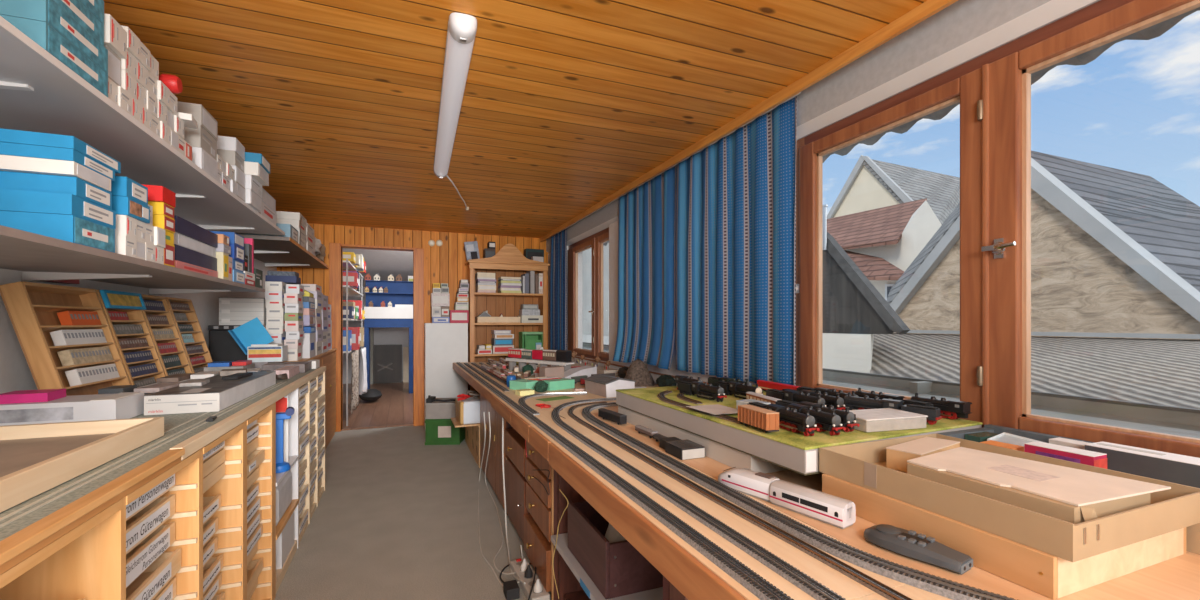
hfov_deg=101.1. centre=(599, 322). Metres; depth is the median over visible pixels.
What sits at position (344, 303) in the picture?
storage box
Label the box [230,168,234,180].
carton
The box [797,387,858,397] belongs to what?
steam locomotive
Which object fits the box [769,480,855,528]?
coach
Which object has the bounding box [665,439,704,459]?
case
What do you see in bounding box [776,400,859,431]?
steam locomotive
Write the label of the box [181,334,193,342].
wagon
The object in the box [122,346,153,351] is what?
shelf
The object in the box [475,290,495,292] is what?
magazine
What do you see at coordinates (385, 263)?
ceiling
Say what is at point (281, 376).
cable coil
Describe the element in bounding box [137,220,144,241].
carton
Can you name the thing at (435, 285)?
carton
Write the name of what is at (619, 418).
wagon
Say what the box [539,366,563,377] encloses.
box
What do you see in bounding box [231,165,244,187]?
carton
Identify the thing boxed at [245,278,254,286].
carton
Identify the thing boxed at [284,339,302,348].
carton
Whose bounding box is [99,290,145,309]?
framed piece
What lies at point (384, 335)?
wall
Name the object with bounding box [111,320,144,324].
shelf
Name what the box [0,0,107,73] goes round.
carton
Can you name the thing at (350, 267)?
shelf
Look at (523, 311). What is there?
clear box
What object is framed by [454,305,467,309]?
carton
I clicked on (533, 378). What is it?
wagon
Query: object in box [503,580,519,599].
plug adapter
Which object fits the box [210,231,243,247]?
carton
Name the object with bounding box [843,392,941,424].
steam locomotive
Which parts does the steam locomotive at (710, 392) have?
smokebox door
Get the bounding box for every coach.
[508,348,522,357]
[521,349,531,358]
[532,350,542,359]
[543,349,556,360]
[556,350,571,361]
[746,392,780,403]
[757,380,800,391]
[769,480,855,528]
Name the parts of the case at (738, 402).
lid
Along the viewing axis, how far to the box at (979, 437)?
1.50 m
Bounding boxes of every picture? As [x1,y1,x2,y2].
[0,407,72,422]
[107,293,141,306]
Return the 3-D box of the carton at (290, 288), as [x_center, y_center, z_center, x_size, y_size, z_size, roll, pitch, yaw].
[-2.348,-0.253,3.807,0.088,0.069,0.201,0,0,-22]
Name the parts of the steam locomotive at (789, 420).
coupling rod, smokebox door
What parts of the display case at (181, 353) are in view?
panel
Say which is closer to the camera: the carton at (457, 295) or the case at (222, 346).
the case at (222, 346)
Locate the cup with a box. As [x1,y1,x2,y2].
[159,74,182,93]
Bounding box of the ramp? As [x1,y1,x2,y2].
[564,366,596,378]
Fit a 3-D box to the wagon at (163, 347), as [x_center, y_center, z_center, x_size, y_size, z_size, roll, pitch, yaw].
[-2.283,0.138,2.587,0.046,0.060,0.208,0,0,-22]
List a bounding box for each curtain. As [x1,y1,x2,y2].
[350,350,358,413]
[550,229,566,349]
[613,167,675,369]
[676,96,796,385]
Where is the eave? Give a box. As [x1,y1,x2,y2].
[603,7,1199,245]
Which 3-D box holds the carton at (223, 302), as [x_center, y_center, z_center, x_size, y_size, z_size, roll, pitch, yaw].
[-2.624,-0.146,3.656,0.274,0.066,0.189,0,0,-22]
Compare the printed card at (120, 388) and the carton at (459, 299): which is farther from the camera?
the carton at (459, 299)
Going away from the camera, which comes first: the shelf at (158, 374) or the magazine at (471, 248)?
the shelf at (158, 374)
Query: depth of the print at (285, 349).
3.47 m
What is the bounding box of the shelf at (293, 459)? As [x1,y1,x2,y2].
[276,455,298,486]
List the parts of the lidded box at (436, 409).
lid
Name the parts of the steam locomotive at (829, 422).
smokebox door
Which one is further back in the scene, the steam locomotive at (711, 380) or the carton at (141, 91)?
the steam locomotive at (711, 380)
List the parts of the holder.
stem, arm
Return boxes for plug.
[520,558,527,570]
[525,565,532,577]
[534,579,541,592]
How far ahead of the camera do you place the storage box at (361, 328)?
7.25 m
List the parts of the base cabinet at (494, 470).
door, door, door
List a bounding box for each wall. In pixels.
[0,258,276,393]
[277,223,548,428]
[343,287,408,383]
[548,193,755,385]
[823,333,873,372]
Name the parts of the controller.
socket plate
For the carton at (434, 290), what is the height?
0.060 m
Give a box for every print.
[219,372,275,410]
[276,397,286,411]
[283,347,287,358]
[1094,458,1106,468]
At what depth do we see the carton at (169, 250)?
1.84 m
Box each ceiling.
[103,0,926,237]
[343,248,412,286]
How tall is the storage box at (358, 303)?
0.266 m
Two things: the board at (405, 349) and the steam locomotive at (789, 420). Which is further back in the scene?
the board at (405, 349)
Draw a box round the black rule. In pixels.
[206,416,216,421]
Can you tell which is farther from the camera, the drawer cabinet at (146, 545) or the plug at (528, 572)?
the plug at (528, 572)
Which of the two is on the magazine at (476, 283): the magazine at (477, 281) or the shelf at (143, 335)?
the magazine at (477, 281)
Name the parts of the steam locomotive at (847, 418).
smokebox door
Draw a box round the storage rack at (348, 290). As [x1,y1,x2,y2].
[343,259,362,425]
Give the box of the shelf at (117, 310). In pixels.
[107,308,132,311]
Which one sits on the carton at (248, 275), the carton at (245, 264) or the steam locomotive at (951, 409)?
the carton at (245, 264)
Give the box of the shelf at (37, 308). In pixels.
[33,305,100,311]
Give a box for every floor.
[274,425,550,599]
[341,381,412,430]
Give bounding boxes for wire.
[533,470,549,494]
[553,489,568,598]
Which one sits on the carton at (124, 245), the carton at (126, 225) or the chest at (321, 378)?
the carton at (126, 225)
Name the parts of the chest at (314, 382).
drawer, drawer, label plate, label plate, label plate, label plate, label plate, drawer, drawer, drawer, drawer, drawer, drawer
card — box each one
[98,385,136,393]
[134,382,181,392]
[156,373,194,382]
[179,379,209,386]
[190,371,219,378]
[208,361,233,366]
[220,368,246,375]
[222,372,252,379]
[232,360,251,365]
[247,368,260,371]
[276,394,288,462]
[515,389,533,395]
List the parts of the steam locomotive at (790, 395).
smokebox door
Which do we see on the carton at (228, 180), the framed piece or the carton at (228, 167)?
the carton at (228, 167)
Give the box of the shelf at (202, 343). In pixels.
[185,341,204,345]
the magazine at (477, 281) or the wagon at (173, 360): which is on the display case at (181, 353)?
the wagon at (173, 360)
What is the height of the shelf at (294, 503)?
0.020 m
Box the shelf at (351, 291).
[343,285,362,295]
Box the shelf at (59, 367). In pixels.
[56,359,119,370]
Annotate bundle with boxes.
[265,271,300,283]
[535,404,550,408]
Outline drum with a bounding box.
[506,375,515,386]
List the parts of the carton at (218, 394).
photo lid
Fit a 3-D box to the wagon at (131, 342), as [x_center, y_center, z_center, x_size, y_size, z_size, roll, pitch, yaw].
[-2.173,0.100,2.280,0.044,0.053,0.264,0,0,-22]
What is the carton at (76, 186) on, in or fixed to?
on the carton at (10, 200)
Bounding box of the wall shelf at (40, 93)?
[0,16,284,234]
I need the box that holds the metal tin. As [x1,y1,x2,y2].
[521,304,537,309]
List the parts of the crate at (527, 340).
panel, panel, panel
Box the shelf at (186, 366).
[166,364,188,369]
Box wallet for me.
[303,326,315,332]
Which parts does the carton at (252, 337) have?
lid panel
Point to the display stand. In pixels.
(399, 292)
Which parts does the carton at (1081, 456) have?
printed panel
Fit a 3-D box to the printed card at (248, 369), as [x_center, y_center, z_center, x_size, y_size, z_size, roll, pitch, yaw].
[-2.009,0.275,2.773,0.160,0.015,0.220,0,0,-30]
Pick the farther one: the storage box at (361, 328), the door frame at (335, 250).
the storage box at (361, 328)
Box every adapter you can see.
[426,395,435,402]
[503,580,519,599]
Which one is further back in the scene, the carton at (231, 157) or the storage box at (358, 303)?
the storage box at (358, 303)
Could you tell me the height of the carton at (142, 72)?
0.067 m
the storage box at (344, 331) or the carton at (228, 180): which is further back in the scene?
the storage box at (344, 331)
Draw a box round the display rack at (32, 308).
[0,281,130,395]
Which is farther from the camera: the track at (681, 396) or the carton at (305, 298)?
the carton at (305, 298)
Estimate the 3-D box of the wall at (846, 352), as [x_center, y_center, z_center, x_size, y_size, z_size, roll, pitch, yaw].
[3.031,0.984,7.253,1.712,1.731,4.724,0,0,29]
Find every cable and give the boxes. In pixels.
[431,399,455,401]
[446,175,468,209]
[457,394,469,400]
[467,390,479,397]
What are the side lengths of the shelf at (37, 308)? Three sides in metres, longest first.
0.421 x 0.053 x 0.007 m
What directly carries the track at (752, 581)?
on the table
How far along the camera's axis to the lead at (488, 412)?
3.19 m
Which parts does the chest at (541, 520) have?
drawer, drawer, drawer, drawer, panel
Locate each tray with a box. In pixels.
[0,417,163,512]
[251,344,281,346]
[265,275,300,283]
[475,317,519,322]
[819,434,1199,561]
[934,424,1199,553]
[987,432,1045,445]
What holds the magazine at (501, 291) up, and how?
on the bookcase at (509, 261)
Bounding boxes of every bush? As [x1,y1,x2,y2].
[522,364,533,374]
[534,380,547,391]
[618,367,627,377]
[656,375,676,386]
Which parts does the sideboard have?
door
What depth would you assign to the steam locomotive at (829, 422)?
1.46 m
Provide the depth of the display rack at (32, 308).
1.82 m
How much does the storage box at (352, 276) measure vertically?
0.165 m
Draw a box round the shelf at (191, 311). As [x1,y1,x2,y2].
[172,309,193,313]
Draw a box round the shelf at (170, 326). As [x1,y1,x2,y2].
[150,324,174,328]
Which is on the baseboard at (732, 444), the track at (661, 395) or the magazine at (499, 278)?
the track at (661, 395)
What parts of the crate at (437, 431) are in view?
label plate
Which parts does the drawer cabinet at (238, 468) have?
label plate, label plate, drawer, drawer, label plate, label plate, label plate, drawer, drawer, drawer, drawer, drawer, label plate, drawer, rail, label plate, drawer, drawer, label plate, drawer, drawer, label plate, drawer, drawer, label plate, label plate, label plate, label plate, drawer, drawer, drawer, drawer, drawer, rail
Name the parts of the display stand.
leg, leg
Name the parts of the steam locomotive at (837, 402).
smokebox door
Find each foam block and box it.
[510,379,537,389]
[542,378,574,390]
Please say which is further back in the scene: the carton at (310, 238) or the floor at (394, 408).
the floor at (394, 408)
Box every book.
[521,274,528,292]
[521,276,524,292]
[526,271,533,293]
[534,275,537,293]
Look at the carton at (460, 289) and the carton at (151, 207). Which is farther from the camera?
the carton at (460, 289)
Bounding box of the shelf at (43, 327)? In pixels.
[41,325,107,330]
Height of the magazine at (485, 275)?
0.060 m
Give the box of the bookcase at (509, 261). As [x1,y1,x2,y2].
[465,243,549,396]
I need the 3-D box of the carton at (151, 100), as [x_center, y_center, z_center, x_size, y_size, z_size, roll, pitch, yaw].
[-1.643,-0.757,1.676,0.201,0.067,0.070,0,0,-22]
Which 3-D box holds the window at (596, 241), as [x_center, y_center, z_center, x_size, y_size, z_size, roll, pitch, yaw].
[-0.118,-0.270,5.292,0.162,1.300,1.400,0,0,-22]
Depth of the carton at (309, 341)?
3.98 m
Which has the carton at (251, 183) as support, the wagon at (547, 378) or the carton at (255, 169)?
the carton at (255, 169)
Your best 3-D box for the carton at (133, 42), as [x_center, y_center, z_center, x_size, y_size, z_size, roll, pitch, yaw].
[-1.595,-0.894,1.543,0.221,0.067,0.076,0,0,-22]
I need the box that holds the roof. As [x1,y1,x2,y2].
[870,333,1199,408]
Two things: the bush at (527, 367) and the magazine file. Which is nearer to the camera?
the bush at (527, 367)
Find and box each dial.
[428,240,434,245]
[436,240,442,245]
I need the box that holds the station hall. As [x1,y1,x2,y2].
[584,374,635,397]
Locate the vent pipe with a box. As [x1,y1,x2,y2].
[823,204,827,249]
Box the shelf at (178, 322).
[177,321,197,323]
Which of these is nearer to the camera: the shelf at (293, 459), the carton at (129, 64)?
the carton at (129, 64)
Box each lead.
[478,412,518,585]
[485,412,524,574]
[499,563,535,599]
[502,417,525,583]
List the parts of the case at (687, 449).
lid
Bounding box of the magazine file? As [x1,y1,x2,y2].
[535,273,542,293]
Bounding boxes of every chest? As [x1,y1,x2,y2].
[299,381,309,542]
[310,376,317,519]
[318,372,324,502]
[504,421,527,543]
[524,441,557,599]
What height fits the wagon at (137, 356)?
0.054 m
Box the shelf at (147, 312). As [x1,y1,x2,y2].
[145,310,169,314]
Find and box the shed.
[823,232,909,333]
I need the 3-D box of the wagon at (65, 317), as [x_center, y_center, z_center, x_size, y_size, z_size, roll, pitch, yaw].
[-2.090,-0.012,1.987,0.048,0.068,0.194,0,0,-22]
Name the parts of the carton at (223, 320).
label plate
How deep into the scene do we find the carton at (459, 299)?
5.93 m
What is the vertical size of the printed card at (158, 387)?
0.018 m
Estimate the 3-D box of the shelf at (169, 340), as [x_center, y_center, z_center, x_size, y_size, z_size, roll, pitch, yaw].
[-2.297,0.094,2.589,0.053,0.007,0.286,-17,6,-21]
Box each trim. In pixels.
[540,0,957,241]
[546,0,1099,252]
[575,357,707,382]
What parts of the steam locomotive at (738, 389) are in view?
smokebox door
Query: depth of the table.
1.10 m
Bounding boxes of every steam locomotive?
[674,375,702,382]
[677,381,726,401]
[707,377,752,385]
[714,381,762,398]
[747,402,819,435]
[766,389,825,406]
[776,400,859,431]
[782,389,845,409]
[787,403,845,435]
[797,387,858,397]
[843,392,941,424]
[855,388,933,406]
[910,393,971,419]
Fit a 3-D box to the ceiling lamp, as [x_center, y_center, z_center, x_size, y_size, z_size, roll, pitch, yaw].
[-0.830,-1.083,2.705,0.104,0.074,1.952,0,0,-20]
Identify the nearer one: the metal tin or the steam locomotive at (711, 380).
the steam locomotive at (711, 380)
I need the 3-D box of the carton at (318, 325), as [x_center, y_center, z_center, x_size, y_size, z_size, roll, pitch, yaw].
[-2.625,0.022,4.401,0.221,0.089,0.321,0,0,-22]
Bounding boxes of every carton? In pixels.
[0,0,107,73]
[0,14,107,96]
[0,128,120,172]
[0,142,114,180]
[0,155,110,190]
[0,171,111,208]
[0,189,115,228]
[0,211,114,252]
[54,0,103,45]
[79,0,103,24]
[104,13,126,58]
[104,44,120,85]
[108,78,117,104]
[109,176,147,205]
[112,196,149,222]
[115,215,136,238]
[115,235,136,257]
[118,86,131,115]
[121,50,136,79]
[121,69,136,99]
[122,26,139,59]
[132,96,141,122]
[137,60,147,89]
[137,81,145,107]
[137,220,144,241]
[137,240,144,259]
[138,41,149,70]
[141,184,175,207]
[142,105,151,130]
[144,371,275,414]
[145,223,153,244]
[145,242,154,261]
[146,90,157,117]
[146,205,152,225]
[148,71,156,97]
[148,201,173,218]
[149,54,158,79]
[152,114,159,136]
[153,214,174,232]
[154,227,164,247]
[155,246,163,264]
[157,80,169,107]
[158,99,166,123]
[160,121,170,144]
[164,242,174,266]
[165,230,173,244]
[167,91,176,114]
[167,109,173,129]
[171,129,178,150]
[174,115,183,138]
[174,215,217,247]
[174,232,215,257]
[174,244,216,270]
[175,260,217,277]
[177,101,217,140]
[179,136,184,155]
[184,125,216,160]
[185,141,191,160]
[192,147,217,180]
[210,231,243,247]
[216,243,230,254]
[216,252,228,279]
[217,136,244,159]
[217,149,243,172]
[217,154,221,171]
[217,234,228,245]
[218,169,221,183]
[218,297,265,306]
[219,307,265,315]
[219,316,265,324]
[222,159,225,174]
[222,172,226,187]
[226,163,231,178]
[227,177,229,189]
[228,317,287,361]
[229,244,243,261]
[229,257,231,280]
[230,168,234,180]
[230,180,236,195]
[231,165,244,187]
[232,259,242,271]
[232,270,244,283]
[235,181,244,201]
[237,223,297,242]
[243,255,247,271]
[243,271,254,280]
[244,152,269,173]
[244,161,268,185]
[244,238,253,273]
[244,244,251,272]
[245,174,261,198]
[245,189,261,211]
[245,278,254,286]
[254,268,262,287]
[261,202,275,224]
[262,188,275,212]
[265,281,286,291]
[265,291,285,299]
[266,300,284,307]
[266,308,284,317]
[266,317,284,325]
[266,326,286,333]
[270,333,285,342]
[276,211,306,226]
[276,218,305,233]
[276,512,293,569]
[284,293,302,303]
[284,313,302,320]
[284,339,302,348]
[285,303,302,312]
[285,321,302,330]
[286,284,303,294]
[286,331,303,338]
[286,348,301,360]
[295,228,306,242]
[298,237,305,248]
[299,284,320,291]
[302,333,315,357]
[303,290,313,297]
[303,296,314,302]
[303,302,314,308]
[303,308,314,315]
[303,315,315,325]
[303,320,321,329]
[306,223,313,236]
[306,231,313,245]
[306,241,314,255]
[308,291,322,300]
[315,299,322,308]
[315,308,321,319]
[315,330,322,341]
[316,341,321,355]
[322,303,327,312]
[322,313,327,322]
[322,323,327,331]
[322,331,327,341]
[322,341,327,352]
[323,295,327,303]
[328,320,331,329]
[328,338,331,349]
[431,293,448,306]
[431,306,440,316]
[432,283,439,287]
[432,288,440,292]
[432,317,448,322]
[440,283,447,287]
[441,287,448,292]
[441,307,448,316]
[449,310,468,322]
[454,302,467,304]
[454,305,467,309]
[455,297,467,301]
[456,291,467,293]
[456,294,467,297]
[457,288,467,290]
[459,283,468,288]
[476,349,491,353]
[477,345,484,349]
[484,248,494,257]
[484,344,490,348]
[487,242,494,248]
[491,330,510,333]
[491,338,512,345]
[491,345,513,353]
[492,334,513,338]
[518,315,542,322]
[524,249,543,261]
[531,256,542,261]
[535,343,541,349]
[907,447,1170,524]
[1024,441,1106,468]
[1049,437,1088,449]
[1085,441,1199,487]
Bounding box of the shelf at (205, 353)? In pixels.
[188,351,207,355]
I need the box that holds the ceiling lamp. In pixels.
[433,12,476,178]
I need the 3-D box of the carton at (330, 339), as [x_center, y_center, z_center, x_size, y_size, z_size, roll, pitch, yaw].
[-2.931,0.228,5.147,0.201,0.119,0.371,0,0,-22]
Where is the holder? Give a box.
[276,407,294,472]
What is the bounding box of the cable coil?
[276,373,287,378]
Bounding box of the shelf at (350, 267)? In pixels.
[343,261,362,277]
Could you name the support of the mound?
on the table
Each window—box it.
[568,228,608,360]
[796,0,1199,457]
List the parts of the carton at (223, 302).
label plate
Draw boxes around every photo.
[466,244,473,250]
[470,251,477,258]
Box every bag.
[314,236,321,255]
[316,244,325,261]
[359,389,381,400]
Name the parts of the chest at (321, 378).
drawer, drawer, drawer, drawer, drawer, label plate, label plate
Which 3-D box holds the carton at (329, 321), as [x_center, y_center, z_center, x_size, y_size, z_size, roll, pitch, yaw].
[-2.931,0.028,5.146,0.201,0.099,0.371,0,0,-22]
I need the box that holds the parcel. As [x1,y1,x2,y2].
[456,397,479,424]
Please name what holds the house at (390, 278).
on the display stand
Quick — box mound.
[624,359,654,386]
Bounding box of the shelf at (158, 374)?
[132,371,162,378]
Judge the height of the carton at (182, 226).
0.061 m
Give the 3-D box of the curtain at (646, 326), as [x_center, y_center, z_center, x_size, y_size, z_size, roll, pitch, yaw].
[0.315,-0.377,3.870,0.096,1.417,0.988,0,0,-22]
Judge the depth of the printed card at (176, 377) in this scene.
2.29 m
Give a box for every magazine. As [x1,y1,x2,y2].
[464,241,479,259]
[475,272,494,278]
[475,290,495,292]
[476,279,495,281]
[476,281,495,282]
[476,283,495,285]
[476,285,495,289]
[498,277,520,279]
[498,279,521,281]
[498,281,520,283]
[498,285,520,287]
[498,288,520,290]
[498,290,521,292]
[499,283,521,285]
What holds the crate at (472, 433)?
on the floor at (395, 517)
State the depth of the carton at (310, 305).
4.00 m
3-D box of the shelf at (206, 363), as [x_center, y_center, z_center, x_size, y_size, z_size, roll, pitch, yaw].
[-2.380,0.251,2.919,0.053,0.007,0.311,-17,6,-21]
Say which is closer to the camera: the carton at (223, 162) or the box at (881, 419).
the box at (881, 419)
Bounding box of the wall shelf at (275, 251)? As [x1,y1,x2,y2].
[239,234,328,268]
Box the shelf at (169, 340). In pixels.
[155,338,178,342]
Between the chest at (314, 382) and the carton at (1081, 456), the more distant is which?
the chest at (314, 382)
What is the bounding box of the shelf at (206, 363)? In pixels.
[192,361,211,366]
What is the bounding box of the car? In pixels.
[718,467,779,501]
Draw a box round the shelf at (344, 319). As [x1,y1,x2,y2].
[343,318,362,320]
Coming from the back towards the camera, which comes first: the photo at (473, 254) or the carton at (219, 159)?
the photo at (473, 254)
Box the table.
[453,361,1199,599]
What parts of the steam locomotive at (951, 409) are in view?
water tank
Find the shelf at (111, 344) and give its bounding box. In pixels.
[48,342,113,350]
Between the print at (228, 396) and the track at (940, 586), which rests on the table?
the track at (940, 586)
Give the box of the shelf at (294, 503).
[276,499,298,539]
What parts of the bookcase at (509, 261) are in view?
panel, shelf, panel, shelf, shelf, crown, panel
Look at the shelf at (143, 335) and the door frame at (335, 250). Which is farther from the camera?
the door frame at (335, 250)
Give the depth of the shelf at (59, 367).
1.92 m
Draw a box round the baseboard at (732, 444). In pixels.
[616,384,982,475]
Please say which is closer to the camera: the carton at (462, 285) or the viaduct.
the viaduct
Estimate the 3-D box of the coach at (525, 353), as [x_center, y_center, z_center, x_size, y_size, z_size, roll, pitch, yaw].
[-0.673,0.299,4.668,0.152,0.087,0.064,0,0,43]
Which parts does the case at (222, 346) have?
lid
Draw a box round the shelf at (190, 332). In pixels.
[181,331,200,333]
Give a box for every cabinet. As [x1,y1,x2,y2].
[0,449,200,599]
[201,402,275,599]
[424,323,467,427]
[480,394,505,508]
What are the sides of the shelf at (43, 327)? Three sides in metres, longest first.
0.421 x 0.053 x 0.007 m
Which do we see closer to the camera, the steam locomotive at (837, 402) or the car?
the car
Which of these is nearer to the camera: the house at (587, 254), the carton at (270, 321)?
the carton at (270, 321)
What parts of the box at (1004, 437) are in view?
panel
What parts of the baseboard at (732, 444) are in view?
plate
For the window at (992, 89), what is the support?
in the wall at (613, 228)
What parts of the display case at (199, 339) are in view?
panel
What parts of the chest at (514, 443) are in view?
drawer, door, panel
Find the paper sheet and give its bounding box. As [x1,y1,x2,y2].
[686,404,737,414]
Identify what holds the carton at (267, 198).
on the carton at (268, 213)
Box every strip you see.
[395,304,412,306]
[510,558,549,599]
[573,388,584,390]
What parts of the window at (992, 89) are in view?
frame, sash, handle plate, handle, sash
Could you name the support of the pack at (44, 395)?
on the box at (126, 405)
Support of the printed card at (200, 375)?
on the pack at (187, 379)
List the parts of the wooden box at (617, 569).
panel, panel, panel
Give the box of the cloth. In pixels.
[605,523,625,542]
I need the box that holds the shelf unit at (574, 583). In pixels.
[551,474,669,599]
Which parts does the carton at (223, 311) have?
label plate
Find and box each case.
[96,290,165,384]
[141,294,192,375]
[166,297,212,372]
[208,325,246,361]
[659,437,680,448]
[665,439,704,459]
[736,399,770,408]
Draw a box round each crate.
[425,419,464,444]
[465,426,480,467]
[519,332,542,349]
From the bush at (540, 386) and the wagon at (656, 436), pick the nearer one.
the wagon at (656, 436)
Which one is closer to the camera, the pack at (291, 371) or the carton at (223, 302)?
the pack at (291, 371)
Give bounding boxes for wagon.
[50,329,106,345]
[57,311,101,324]
[57,346,112,365]
[65,363,119,386]
[108,311,128,319]
[113,324,143,334]
[118,338,148,348]
[123,350,152,362]
[128,363,157,376]
[134,377,155,387]
[143,300,164,310]
[147,315,168,324]
[152,329,174,338]
[157,342,177,353]
[162,355,180,367]
[167,368,185,375]
[170,302,189,309]
[174,313,187,320]
[178,324,193,331]
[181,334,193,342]
[186,345,203,353]
[190,356,205,364]
[194,366,206,372]
[523,377,545,379]
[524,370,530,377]
[538,377,557,380]
[571,375,587,383]
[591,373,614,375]
[598,408,626,424]
[635,425,658,437]
[653,434,666,441]
[738,405,778,432]
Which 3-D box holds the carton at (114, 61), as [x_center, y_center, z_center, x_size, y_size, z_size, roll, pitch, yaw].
[-1.588,-0.773,1.458,0.241,0.099,0.082,0,0,-22]
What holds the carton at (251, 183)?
on the carton at (252, 199)
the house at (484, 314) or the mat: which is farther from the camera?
the house at (484, 314)
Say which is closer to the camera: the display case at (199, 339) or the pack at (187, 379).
the pack at (187, 379)
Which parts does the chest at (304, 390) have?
label plate, label plate, label plate, label plate, label plate, drawer, drawer, drawer, drawer, drawer, label plate, drawer, label plate, drawer, drawer, label plate, drawer, label plate, label plate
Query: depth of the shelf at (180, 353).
2.67 m
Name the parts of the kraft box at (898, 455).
lid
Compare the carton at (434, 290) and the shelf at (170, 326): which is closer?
the shelf at (170, 326)
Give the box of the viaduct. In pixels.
[506,358,573,371]
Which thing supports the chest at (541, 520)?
on the floor at (395, 517)
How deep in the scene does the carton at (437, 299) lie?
5.84 m
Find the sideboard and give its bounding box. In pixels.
[282,348,336,448]
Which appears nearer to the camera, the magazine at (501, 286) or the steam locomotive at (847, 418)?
the steam locomotive at (847, 418)
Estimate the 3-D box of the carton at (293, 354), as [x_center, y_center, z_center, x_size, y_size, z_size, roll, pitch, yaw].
[-2.354,0.243,3.793,0.088,0.089,0.201,0,0,-22]
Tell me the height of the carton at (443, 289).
0.070 m
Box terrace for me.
[571,360,617,375]
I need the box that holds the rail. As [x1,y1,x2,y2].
[548,92,800,238]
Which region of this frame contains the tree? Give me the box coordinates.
[594,356,600,364]
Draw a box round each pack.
[0,388,65,403]
[144,379,195,394]
[204,363,254,371]
[252,362,270,369]
[262,361,311,372]
[274,366,298,378]
[310,359,319,368]
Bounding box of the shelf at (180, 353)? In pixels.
[161,351,183,355]
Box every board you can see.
[370,328,373,383]
[403,347,408,381]
[451,417,479,426]
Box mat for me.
[536,396,572,400]
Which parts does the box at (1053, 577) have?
panel, panel, panel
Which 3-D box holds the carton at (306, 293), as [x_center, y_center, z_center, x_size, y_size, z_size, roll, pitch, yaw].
[-2.499,-0.248,4.085,0.200,0.075,0.200,0,0,-22]
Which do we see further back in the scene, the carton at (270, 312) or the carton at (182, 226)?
the carton at (270, 312)
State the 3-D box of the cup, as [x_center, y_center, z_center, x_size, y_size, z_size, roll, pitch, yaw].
[-1.606,-0.892,1.847,0.062,0.064,0.063,0,0,-22]
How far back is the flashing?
5.89 m
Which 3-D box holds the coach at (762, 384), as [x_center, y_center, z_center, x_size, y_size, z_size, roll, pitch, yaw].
[0.820,0.303,2.264,0.034,0.051,0.282,0,0,-21]
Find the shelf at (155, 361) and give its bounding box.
[127,359,157,365]
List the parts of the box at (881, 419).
lid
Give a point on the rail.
(800, 92)
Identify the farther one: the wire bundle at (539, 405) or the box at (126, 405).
the wire bundle at (539, 405)
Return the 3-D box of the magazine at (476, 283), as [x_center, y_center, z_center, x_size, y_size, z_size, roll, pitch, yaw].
[-1.417,-0.469,6.120,0.217,0.028,0.200,0,0,-22]
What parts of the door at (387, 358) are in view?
cross handle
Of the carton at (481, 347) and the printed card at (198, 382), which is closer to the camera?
the printed card at (198, 382)
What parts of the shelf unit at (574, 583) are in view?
panel, shelf, panel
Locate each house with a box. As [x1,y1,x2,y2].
[364,273,370,279]
[373,273,379,279]
[388,274,393,280]
[396,274,401,280]
[477,311,490,316]
[534,367,538,376]
[583,243,608,344]
[827,155,959,223]
[827,198,941,299]
[886,151,1199,339]
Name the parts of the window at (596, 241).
sash, sash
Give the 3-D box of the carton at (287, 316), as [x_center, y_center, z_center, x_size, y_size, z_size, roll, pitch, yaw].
[-2.352,-0.043,3.797,0.088,0.059,0.201,0,0,-22]
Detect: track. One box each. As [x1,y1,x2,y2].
[456,362,793,599]
[464,363,509,391]
[471,362,506,385]
[518,392,586,414]
[551,398,845,599]
[568,401,912,599]
[582,402,1017,599]
[657,390,743,423]
[677,393,702,403]
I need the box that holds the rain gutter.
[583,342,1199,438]
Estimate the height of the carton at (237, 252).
0.074 m
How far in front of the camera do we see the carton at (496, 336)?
6.12 m
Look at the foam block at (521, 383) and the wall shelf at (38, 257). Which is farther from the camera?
the foam block at (521, 383)
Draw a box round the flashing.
[894,330,1199,338]
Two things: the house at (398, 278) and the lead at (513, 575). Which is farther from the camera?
the house at (398, 278)
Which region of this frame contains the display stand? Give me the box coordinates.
[364,280,412,392]
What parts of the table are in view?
leg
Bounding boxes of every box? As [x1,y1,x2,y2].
[0,392,143,425]
[343,252,355,263]
[343,272,357,286]
[343,300,361,318]
[343,302,354,318]
[343,306,353,318]
[343,327,359,349]
[343,330,351,350]
[352,255,359,265]
[355,254,362,269]
[355,307,357,318]
[360,327,363,345]
[425,398,455,418]
[519,309,539,314]
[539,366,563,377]
[568,501,662,598]
[822,474,1185,599]
[849,408,927,431]
[886,437,959,471]
[965,432,997,442]
[980,440,1023,451]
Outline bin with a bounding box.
[276,470,291,525]
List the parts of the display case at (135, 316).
panel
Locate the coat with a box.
[358,347,366,394]
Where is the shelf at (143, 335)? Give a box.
[117,333,148,338]
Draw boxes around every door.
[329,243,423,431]
[374,344,401,383]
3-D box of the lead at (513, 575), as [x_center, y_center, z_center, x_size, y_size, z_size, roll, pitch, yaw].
[-0.468,0.895,2.588,0.039,0.703,0.677,0,0,-19]
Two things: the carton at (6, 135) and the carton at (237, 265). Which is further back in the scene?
the carton at (237, 265)
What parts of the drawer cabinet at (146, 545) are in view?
rail, label plate, label plate, drawer, drawer, drawer, label plate, label plate, drawer, rail, drawer, label plate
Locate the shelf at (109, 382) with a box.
[66,376,125,389]
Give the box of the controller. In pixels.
[864,524,972,574]
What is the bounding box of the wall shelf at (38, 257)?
[0,225,264,294]

